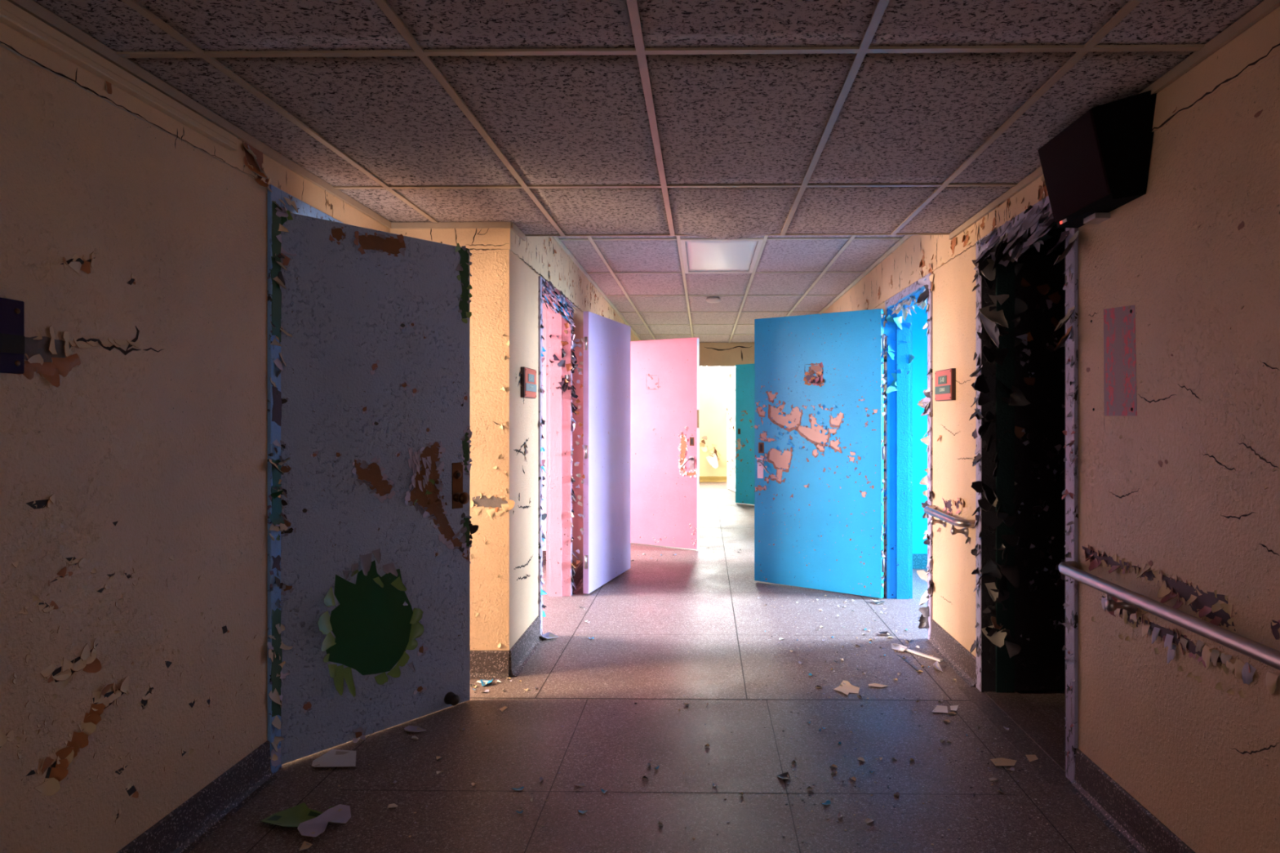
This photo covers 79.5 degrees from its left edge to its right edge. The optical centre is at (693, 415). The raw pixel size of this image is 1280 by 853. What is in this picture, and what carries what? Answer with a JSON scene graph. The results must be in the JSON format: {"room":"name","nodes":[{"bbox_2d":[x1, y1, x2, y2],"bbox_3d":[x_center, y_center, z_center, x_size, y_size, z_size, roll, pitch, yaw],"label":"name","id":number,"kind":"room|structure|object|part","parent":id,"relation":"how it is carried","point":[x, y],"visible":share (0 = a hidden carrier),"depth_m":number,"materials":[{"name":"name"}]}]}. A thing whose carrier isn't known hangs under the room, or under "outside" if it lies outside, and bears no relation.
{"room":"hospital interior","nodes":[
{"label":"hospital interior","id":0,"kind":"room"},
{"bbox_2d":[0,22,390,852],"bbox_3d":[-1.675,0.040,-0.112,0.213,2.600,8.130,0,0,1],"label":"wall","id":1,"kind":"structure","parent":0,"point":[134,242],"depth_m":2.15,"materials":[{"name":"beige paint"}]},
{"bbox_2d":[0,297,24,373],"bbox_3d":[-1.584,-0.184,1.677,0.025,0.171,0.260,0,0,1],"label":"sign","id":2,"kind":"object","parent":1,"relation":"attached to","point":[11,311],"visible":1,"depth_m":1.77,"materials":[{"name":"purple plastic"}]},
{"bbox_2d":[0,0,237,150],"bbox_3d":[-1.605,-0.908,-0.433,0.030,0.078,6.089,0,0,1],"label":"trim","id":3,"kind":"structure","parent":1,"relation":"attached to","point":[11,15],"depth_m":2.05,"materials":[{"name":"beige metal"}]},
{"bbox_2d":[116,740,277,852],"bbox_3d":[-1.609,1.274,-0.664,0.040,0.137,7.027,0,0,1],"label":"baseboard","id":4,"kind":"structure","parent":1,"relation":"attached to","point":[180,831],"depth_m":2.49,"materials":[{"name":"stone"}]},
{"bbox_2d":[7,0,391,228],"bbox_3d":[-1.613,-0.977,-0.113,0.018,0.030,8.130,0,0,1],"label":"trim","id":5,"kind":"structure","parent":1,"relation":"attached to","point":[30,6],"depth_m":2.33,"materials":[{"name":"beige metal"}]},
{"bbox_2d":[266,184,478,773],"bbox_3d":[-1.602,0.241,3.388,0.832,2.199,1.076,0,0,38],"label":"door","id":6,"kind":"structure","parent":1,"relation":"in","point":[376,433],"depth_m":3.17,"materials":[{"name":"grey paint"}]},
{"bbox_3d":[-1.081,0.320,3.528,0.011,0.210,0.056,0,0,38],"label":"lock plate","id":7,"kind":"part","parent":6,"relation":"part of","materials":[{"name":"gold metal"}]},
{"bbox_3d":[-1.057,0.375,3.509,0.064,0.056,0.056,0,0,38],"label":"knob","id":8,"kind":"part","parent":6,"relation":"part of","materials":[{"name":"gold metal"}]},
{"bbox_2d":[389,228,516,650],"bbox_3d":[-1.316,0.040,4.017,0.816,2.600,0.184,0,0,1],"label":"wall pier","id":9,"kind":"object","parent":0,"point":[493,268],"visible":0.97,"depth_m":3.94,"materials":[{"name":"beige paint"}]},
{"bbox_2d":[391,222,525,240],"bbox_3d":[-1.234,-0.977,4.079,0.622,0.030,0.298,0,0,1],"label":"trim","id":10,"kind":"structure","parent":9,"relation":"attached to","point":[511,225],"depth_m":3.93,"materials":[{"name":"beige metal"}]},
{"bbox_2d":[470,650,509,679],"bbox_3d":[-1.255,1.274,3.928,0.620,0.137,0.040,0,0,1],"label":"baseboard","id":11,"kind":"object","parent":9,"relation":"attached to","point":[484,664],"visible":0.34,"depth_m":3.93,"materials":[{"name":"stone"}]},
{"bbox_2d":[542,308,546,565],"bbox_3d":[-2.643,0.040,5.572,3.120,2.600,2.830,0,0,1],"label":"door frame","id":12,"kind":"structure","parent":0,"point":[544,310],"depth_m":6.89,"materials":[{"name":"paint"}]},
{"bbox_3d":[-2.603,1.275,5.572,3.040,0.130,2.670,0,0,1],"label":"baseboard","id":13,"kind":"part","parent":12,"relation":"part of","materials":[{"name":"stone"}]},
{"bbox_2d":[509,228,639,640],"bbox_3d":[-0.934,0.040,9.789,0.178,2.600,11.690,0,0,1],"label":"wall","id":14,"kind":"structure","parent":0,"point":[536,255],"depth_m":4.46,"materials":[{"name":"beige paint"}]},
{"bbox_2d":[509,615,543,676],"bbox_3d":[-0.920,1.274,4.291,0.040,0.137,0.695,0,0,1],"label":"baseboard","id":15,"kind":"structure","parent":14,"relation":"attached to","point":[522,651],"depth_m":4.23,"materials":[{"name":"stone"}]},
{"bbox_2d":[520,366,536,398],"bbox_3d":[-0.925,-0.184,4.325,0.030,0.166,0.284,0,0,1],"label":"room sign","id":16,"kind":"object","parent":14,"relation":"attached to","point":[528,375],"visible":1,"depth_m":4.25,"materials":[{"name":"red plastic"}]},
{"bbox_3d":[-0.912,-0.159,4.325,0.004,0.043,0.261,0,0,1],"label":"sign plate","id":17,"kind":"part","parent":16,"relation":"part of","materials":[{"name":"grey plastic"}]},
{"bbox_3d":[-0.912,-0.212,4.325,0.004,0.043,0.142,0,0,1],"label":"sign plate","id":18,"kind":"part","parent":16,"relation":"part of","materials":[{"name":"grey plastic"}]},
{"bbox_2d":[572,562,582,594],"bbox_3d":[-0.890,1.274,6.438,0.040,0.137,1.350,0,0,1],"label":"baseboard","id":19,"kind":"structure","parent":14,"relation":"attached to","point":[578,578],"depth_m":6.01,"materials":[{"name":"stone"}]},
{"bbox_2d":[538,275,630,635],"bbox_3d":[-0.864,0.240,5.675,0.510,2.200,2.123,0,0,14],"label":"door","id":20,"kind":"structure","parent":14,"relation":"in","point":[606,435],"depth_m":5.73,"materials":[{"name":"purple paint"}]},
{"bbox_2d":[551,235,641,340],"bbox_3d":[-0.873,-1.187,8.453,0.018,0.030,8.420,0,0,1],"label":"trim","id":21,"kind":"structure","parent":14,"relation":"attached to","point":[556,238],"depth_m":6.56,"materials":[{"name":"beige metal"}]},
{"bbox_3d":[-0.972,0.248,7.679,0.186,2.185,1.130,0,0,1],"label":"door","id":22,"kind":"structure","parent":14,"relation":"in","visible":0},
{"bbox_2d":[630,337,698,549],"bbox_3d":[-0.408,0.274,7.880,1.067,2.108,0.099,0,0,30],"label":"door","id":23,"kind":"structure","parent":22,"relation":"attached to","point":[664,373],"depth_m":7.82,"materials":[{"name":"pink paint"}]},
{"bbox_3d":[-0.065,0.467,7.655,0.119,0.106,0.052,0,0,30],"label":"handle","id":24,"kind":"part","parent":23,"relation":"part of","materials":[{"name":"metal"}]},
{"bbox_3d":[-0.014,0.483,7.656,0.056,0.165,0.003,0,0,30],"label":"lock plate","id":25,"kind":"part","parent":23,"relation":"part of","materials":[{"name":"metal"}]},
{"bbox_2d":[32,0,1263,342],"bbox_3d":[-0.051,-1.162,5.841,3.295,0.396,20.320,0,0,1],"label":"ceiling","id":26,"kind":"structure","parent":0,"point":[828,134],"depth_m":2.46,"materials":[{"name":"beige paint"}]},
{"bbox_2d":[706,297,720,302],"bbox_3d":[0.202,-1.171,7.775,0.150,0.051,0.150,0,0,1],"label":"smoke detector","id":27,"kind":"object","parent":26,"relation":"attached to","point":[710,300],"visible":1,"depth_m":7.72,"materials":[{"name":"white plastic"}]},
{"bbox_2d":[680,240,763,272],"bbox_3d":[0.203,-1.212,5.825,0.563,0.036,1.201,0,0,1],"label":"recessed light","id":28,"kind":"object","parent":26,"relation":"in","point":[698,255],"visible":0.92,"depth_m":5.74,"materials":[{"name":"white plastic"}]},
{"bbox_2d":[188,481,1133,852],"bbox_3d":[0.081,1.390,5.799,9.200,0.101,20.400,0,0,1],"label":"floor","id":29,"kind":"structure","parent":0,"point":[631,646],"depth_m":3.08,"materials":[{"name":"tile"}]},
{"bbox_2d":[260,802,322,827],"bbox_3d":[-1.309,1.329,2.540,0.210,0.021,0.142,0,0,24],"label":"chip","id":30,"kind":"object","parent":29,"relation":"on","point":[293,816],"visible":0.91,"depth_m":2.56,"materials":[{"name":"green paint"}]},
{"bbox_2d":[298,841,312,851],"bbox_3d":[-1.199,1.334,2.380,0.034,0.011,0.039,0,0,1],"label":"chip","id":31,"kind":"object","parent":29,"relation":"on","point":[305,846],"visible":1,"depth_m":2.38,"materials":[{"name":"beige paint"}]},
{"bbox_2d":[297,804,351,837],"bbox_3d":[-1.194,1.319,2.505,0.130,0.013,0.194,0,0,28],"label":"chip","id":32,"kind":"object","parent":29,"relation":"on","point":[340,814],"visible":1,"depth_m":2.50,"materials":[{"name":"paint"}]},
{"bbox_2d":[311,749,355,767],"bbox_3d":[-1.373,1.334,2.986,0.186,0.011,0.161,0,0,1],"label":"chip","id":33,"kind":"object","parent":29,"relation":"on","point":[334,757],"visible":1,"depth_m":2.98,"materials":[{"name":"white paint"}]},
{"bbox_2d":[386,803,398,808],"bbox_3d":[-1.028,1.335,2.625,0.033,0.009,0.022,0,0,16],"label":"flake","id":34,"kind":"object","parent":29,"relation":"on","point":[390,806],"visible":1,"depth_m":2.63,"materials":[{"name":"beige paint"}]},
{"bbox_2d":[404,725,426,732],"bbox_3d":[-1.192,1.331,3.255,0.104,0.016,0.061,0,0,26],"label":"chip","id":35,"kind":"object","parent":29,"relation":"on","point":[410,728],"visible":1,"depth_m":3.27,"materials":[{"name":"grey paint"}]},
{"bbox_2d":[480,680,492,686],"bbox_3d":[-1.031,1.331,3.829,0.052,0.018,0.066,0,0,-24],"label":"chip","id":36,"kind":"object","parent":29,"relation":"on","point":[482,681],"visible":1,"depth_m":3.84,"materials":[{"name":"blue paint"}]},
{"bbox_2d":[499,706,507,711],"bbox_3d":[-0.864,1.336,3.504,0.025,0.007,0.065,0,0,15],"label":"chip","id":37,"kind":"object","parent":29,"relation":"on","point":[504,708],"visible":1,"depth_m":3.50,"materials":[{"name":"orange paint"}]},
{"bbox_2d":[511,786,524,791],"bbox_3d":[-0.629,1.335,2.747,0.047,0.009,0.019,0,0,-15],"label":"flake","id":38,"kind":"object","parent":29,"relation":"on","point":[521,788],"visible":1,"depth_m":2.75,"materials":[{"name":"paint"}]},
{"bbox_2d":[539,631,559,639],"bbox_3d":[-0.872,1.324,4.609,0.126,0.030,0.088,0,0,1],"label":"chip","id":39,"kind":"object","parent":29,"relation":"on","point":[548,635],"visible":0.93,"depth_m":4.63,"materials":[{"name":"white paint"}]},
{"bbox_2d":[574,782,585,786],"bbox_3d":[-0.409,1.335,2.777,0.040,0.009,0.018,0,0,3],"label":"flake","id":40,"kind":"object","parent":29,"relation":"on","point":[583,784],"visible":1,"depth_m":2.78,"materials":[{"name":"paint"}]},
{"bbox_2d":[577,809,587,813],"bbox_3d":[-0.371,1.335,2.590,0.034,0.009,0.017,0,0,5],"label":"flake","id":41,"kind":"object","parent":29,"relation":"on","point":[580,811],"visible":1,"depth_m":2.59,"materials":[{"name":"paint"}]},
{"bbox_2d":[328,591,1052,845],"bbox_3d":[-0.008,1.339,4.452,2.820,0.002,4.136,0,0,1],"label":"crumbs","id":42,"kind":"object","parent":29,"relation":"on","point":[710,591],"visible":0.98,"depth_m":2.92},
{"bbox_2d":[726,371,735,491],"bbox_3d":[0.709,0.270,13.617,0.072,2.116,0.993,0,0,-10],"label":"door","id":43,"kind":"structure","parent":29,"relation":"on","point":[731,377],"depth_m":13.75,"materials":[{"name":"white paint"}]},
{"bbox_2d":[776,772,791,779],"bbox_3d":[0.339,1.334,2.840,0.045,0.011,0.047,0,0,-20],"label":"chip","id":44,"kind":"object","parent":29,"relation":"on","point":[785,775],"visible":1,"depth_m":2.85,"materials":[{"name":"white paint"}]},
{"bbox_2d":[822,800,830,805],"bbox_3d":[0.457,1.335,2.644,0.040,0.009,0.018,0,0,-39],"label":"flake","id":45,"kind":"object","parent":29,"relation":"on","point":[828,802],"visible":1,"depth_m":2.65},
{"bbox_2d":[829,764,837,768],"bbox_3d":[0.533,1.335,2.922,0.025,0.009,0.022,0,0,-29],"label":"flake","id":46,"kind":"object","parent":29,"relation":"on","point":[833,766],"visible":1,"depth_m":2.92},
{"bbox_2d":[833,680,859,695],"bbox_3d":[0.749,1.336,3.773,0.136,0.007,0.173,0,0,-31],"label":"chip","id":47,"kind":"object","parent":29,"relation":"on","point":[846,688],"visible":1,"depth_m":3.76,"materials":[{"name":"beige paint"}]},
{"bbox_2d":[857,757,865,761],"bbox_3d":[0.651,1.335,2.982,0.021,0.009,0.033,0,0,-25],"label":"flake","id":48,"kind":"object","parent":29,"relation":"on","point":[861,759],"visible":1,"depth_m":2.98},
{"bbox_2d":[864,817,874,823],"bbox_3d":[0.580,1.335,2.531,0.032,0.009,0.020,0,0,-19],"label":"flake","id":49,"kind":"object","parent":29,"relation":"on","point":[867,820],"visible":1,"depth_m":2.53,"materials":[{"name":"beige paint"}]},
{"bbox_2d":[871,599,884,604],"bbox_3d":[1.328,1.329,5.493,0.090,0.021,0.086,0,0,-14],"label":"chip","id":50,"kind":"object","parent":29,"relation":"on","point":[876,602],"visible":1,"depth_m":5.51,"materials":[{"name":"white paint"}]},
{"bbox_2d":[868,683,888,687],"bbox_3d":[0.916,1.336,3.804,0.095,0.007,0.046,0,0,9],"label":"chip","id":51,"kind":"object","parent":29,"relation":"on","point":[875,685],"visible":1,"depth_m":3.81,"materials":[{"name":"beige paint"}]},
{"bbox_2d":[877,631,891,635],"bbox_3d":[1.170,1.331,4.698,0.073,0.016,0.061,0,0,1],"label":"chip","id":52,"kind":"object","parent":29,"relation":"on","point":[880,633],"visible":1,"depth_m":4.71,"materials":[{"name":"white paint"}]},
{"bbox_2d":[891,643,906,651],"bbox_3d":[1.180,1.329,4.414,0.086,0.021,0.162,0,0,1],"label":"chip","id":53,"kind":"object","parent":29,"relation":"on","point":[895,646],"visible":1,"depth_m":4.43,"materials":[{"name":"white paint"}]},
{"bbox_2d":[897,654,917,671],"bbox_3d":[1.170,1.335,4.158,0.030,0.006,0.277,0,0,-7],"label":"wire","id":54,"kind":"object","parent":29,"relation":"on","point":[897,655],"visible":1,"depth_m":4.15,"materials":[{"name":"black paint"}]},
{"bbox_2d":[900,647,942,662],"bbox_3d":[1.271,1.331,4.285,0.024,0.010,0.276,0,0,-34],"label":"trim strip","id":55,"kind":"object","parent":29,"relation":"on","point":[901,648],"visible":1,"depth_m":4.27,"materials":[{"name":"white paint"}]},
{"bbox_2d":[933,661,942,671],"bbox_3d":[1.287,1.329,4.074,0.043,0.021,0.126,0,0,5],"label":"chip","id":56,"kind":"object","parent":29,"relation":"on","point":[936,665],"visible":1,"depth_m":4.08,"materials":[{"name":"white paint"}]},
{"bbox_2d":[931,705,947,713],"bbox_3d":[1.119,1.336,3.492,0.071,0.007,0.099,0,0,16],"label":"chip","id":57,"kind":"object","parent":29,"relation":"on","point":[939,708],"visible":1,"depth_m":3.49,"materials":[{"name":"white paint"}]},
{"bbox_2d":[950,705,958,711],"bbox_3d":[1.194,1.336,3.509,0.038,0.006,0.072,0,0,16],"label":"chip","id":58,"kind":"object","parent":29,"relation":"on","point":[954,708],"visible":1,"depth_m":3.51,"materials":[{"name":"white paint"}]},
{"bbox_2d":[988,777,998,781],"bbox_3d":[1.102,1.335,2.819,0.033,0.009,0.014,0,0,2],"label":"flake","id":59,"kind":"object","parent":29,"relation":"on","point":[989,779],"visible":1,"depth_m":2.82,"materials":[{"name":"beige paint"}]},
{"bbox_2d":[990,757,1017,766],"bbox_3d":[1.202,1.336,2.960,0.101,0.007,0.073,0,0,1],"label":"chip","id":60,"kind":"object","parent":29,"relation":"on","point":[1000,762],"visible":1,"depth_m":2.96,"materials":[{"name":"beige paint"}]},
{"bbox_2d":[1005,767,1014,771],"bbox_3d":[1.197,1.335,2.900,0.036,0.009,0.015,0,0,-11],"label":"flake","id":61,"kind":"object","parent":29,"relation":"on","point":[1011,768],"visible":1,"depth_m":2.90,"materials":[{"name":"paint"}]},
{"bbox_2d":[698,386,726,476],"bbox_3d":[0.395,0.040,15.590,2.355,2.600,0.291,0,0,1],"label":"wall","id":62,"kind":"structure","parent":0,"point":[712,400],"depth_m":15.62,"materials":[{"name":"yellow paint"}]},
{"bbox_2d":[698,476,726,481],"bbox_3d":[0.395,1.286,15.596,2.355,0.112,0.040,0,0,1],"label":"baseboard","id":63,"kind":"structure","parent":62,"relation":"attached to","point":[700,478],"depth_m":15.60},
{"bbox_2d":[698,366,735,386],"bbox_3d":[0.519,-0.805,15.654,1.040,0.430,0.040,0,0,1],"label":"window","id":64,"kind":"structure","parent":62,"relation":"in","point":[699,366],"depth_m":15.63,"materials":[{"name":"white glass"}]},
{"bbox_2d":[698,342,754,366],"bbox_3d":[0.355,0.040,12.716,2.355,2.600,0.141,0,0,1],"label":"wall partition","id":65,"kind":"structure","parent":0,"point":[710,354],"depth_m":12.64,"materials":[{"name":"beige paint"}]},
{"bbox_2d":[912,304,927,568],"bbox_3d":[2.975,0.040,5.499,2.765,2.600,2.600,0,0,1],"label":"wall","id":66,"kind":"structure","parent":0,"point":[919,317],"depth_m":6.73,"materials":[{"name":"paint"}]},
{"bbox_3d":[2.935,1.275,5.500,2.685,0.130,2.440,0,0,1],"label":"baseboard","id":67,"kind":"part","parent":66,"relation":"part of","materials":[{"name":"teal stone"}]},
{"bbox_2d":[1022,235,1065,254],"bbox_3d":[2.542,0.040,3.190,1.965,2.600,2.010,0,0,1],"label":"wall","id":68,"kind":"structure","parent":0,"point":[1051,242],"depth_m":4.12,"materials":[{"name":"paint"}]},
{"bbox_2d":[822,6,1279,852],"bbox_3d":[1.496,0.040,5.690,0.198,2.600,19.820,0,0,1],"label":"wall","id":69,"kind":"structure","parent":0,"point":[1179,289],"depth_m":2.21,"materials":[{"name":"beige paint"}]},
{"bbox_2d":[735,363,754,504],"bbox_3d":[0.993,0.274,11.377,1.012,2.108,0.099,0,0,45],"label":"door","id":70,"kind":"structure","parent":69,"relation":"in","point":[744,373],"depth_m":11.60,"materials":[{"name":"teal paint"}]},
{"bbox_3d":[0.697,0.429,11.677,0.056,0.165,0.003,0,0,45],"label":"lock plate","id":71,"kind":"part","parent":70,"relation":"part of","materials":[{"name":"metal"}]},
{"bbox_2d":[753,272,933,639],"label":"door","id":72,"kind":"structure","parent":69,"relation":"in","point":[820,381],"depth_m":5.76,"materials":[{"name":"blue paint"}]},
{"bbox_3d":[0.538,0.418,6.155,0.056,0.165,0.003,0,0,35],"label":"lock plate","id":73,"kind":"part","parent":72,"relation":"part of","materials":[{"name":"metal"}]},
{"bbox_3d":[0.559,0.402,6.109,0.119,0.106,0.052,0,0,35],"label":"handle","id":74,"kind":"part","parent":72,"relation":"part of","materials":[{"name":"metal"}]},
{"bbox_2d":[817,235,911,314],"bbox_3d":[1.464,-1.187,8.420,0.018,0.030,8.420,0,0,1],"label":"trim","id":75,"kind":"structure","parent":69,"relation":"attached to","point":[904,237],"depth_m":6.19,"materials":[{"name":"beige metal"}]},
{"bbox_2d":[934,368,955,401],"bbox_3d":[1.400,-0.170,4.277,0.030,0.172,0.292,0,0,1],"label":"room sign","id":76,"kind":"object","parent":69,"relation":"attached to","point":[944,380],"visible":1,"depth_m":4.22,"materials":[{"name":"red plastic"}]},
{"bbox_3d":[1.388,-0.144,4.277,0.004,0.045,0.269,0,0,1],"label":"sign plate","id":77,"kind":"part","parent":76,"relation":"part of","materials":[{"name":"grey plastic"}]},
{"bbox_3d":[1.388,-0.200,4.277,0.004,0.045,0.146,0,0,1],"label":"sign plate","id":78,"kind":"part","parent":76,"relation":"part of","materials":[{"name":"grey plastic"}]},
{"bbox_2d":[923,505,975,537],"bbox_3d":[1.366,0.574,4.151,0.096,0.106,0.659,0,0,1],"label":"handrail","id":79,"kind":"object","parent":69,"relation":"attached to","point":[932,510],"visible":0.99,"depth_m":3.96,"materials":[{"name":"metal"}]},
{"bbox_2d":[925,619,975,687],"bbox_3d":[1.393,1.274,4.173,0.040,0.137,0.765,0,0,1],"label":"baseboard","id":80,"kind":"structure","parent":69,"relation":"attached to","point":[955,655],"depth_m":4.12,"materials":[{"name":"stone"}]},
{"bbox_2d":[958,687,1071,785],"bbox_3d":[1.431,1.337,3.285,0.260,0.006,1.000,0,0,1],"label":"threshold","id":81,"kind":"object","parent":69,"relation":"attached to","point":[1030,732],"depth_m":3.27,"materials":[{"name":"stone"}]},
{"bbox_2d":[1025,755,1038,762],"bbox_3d":[1.324,1.337,2.997,0.041,0.006,0.068,0,0,8],"label":"chip","id":82,"kind":"object","parent":81,"relation":"on","point":[1030,757],"visible":1,"depth_m":3.00,"materials":[{"name":"beige paint"}]},
{"bbox_2d":[968,195,1079,782],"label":"door","id":83,"kind":"structure","parent":69,"relation":"in","point":[1039,370],"depth_m":3.71,"materials":[{"name":"paint"}]},
{"bbox_2d":[1037,90,1158,227],"bbox_3d":[1.312,-0.818,2.532,0.157,0.315,0.500,0,0,1],"label":"wall speaker","id":84,"kind":"object","parent":69,"relation":"attached to","point":[1099,164],"visible":0.99,"depth_m":2.43,"materials":[{"name":"black plastic"}]},
{"bbox_2d":[1037,109,1111,222],"bbox_3d":[1.276,-0.829,2.587,0.072,0.263,0.357,0,0,-1],"label":"speaker grille","id":85,"kind":"object","parent":84,"relation":"attached to","point":[1076,163],"depth_m":2.54,"materials":[{"name":"black fabric"}]},
{"bbox_2d":[949,0,1279,239],"bbox_3d":[1.346,-0.977,-0.014,0.018,0.030,8.410,0,0,1],"label":"trim","id":86,"kind":"structure","parent":69,"relation":"attached to","point":[1265,7],"depth_m":2.12,"materials":[{"name":"beige metal"}]},
{"bbox_2d":[1066,748,1195,852],"bbox_3d":[1.325,1.274,-0.719,0.040,0.137,7.000,0,0,1],"label":"baseboard","id":87,"kind":"structure","parent":69,"relation":"attached to","point":[1140,831],"depth_m":2.47,"materials":[{"name":"stone"}]},
{"bbox_2d":[1057,560,1279,670],"bbox_3d":[1.331,0.579,1.581,0.096,0.106,2.439,0,0,1],"label":"handrail","id":88,"kind":"object","parent":69,"relation":"attached to","point":[1132,601],"visible":1,"depth_m":2.09,"materials":[{"name":"metal"}]}
]}

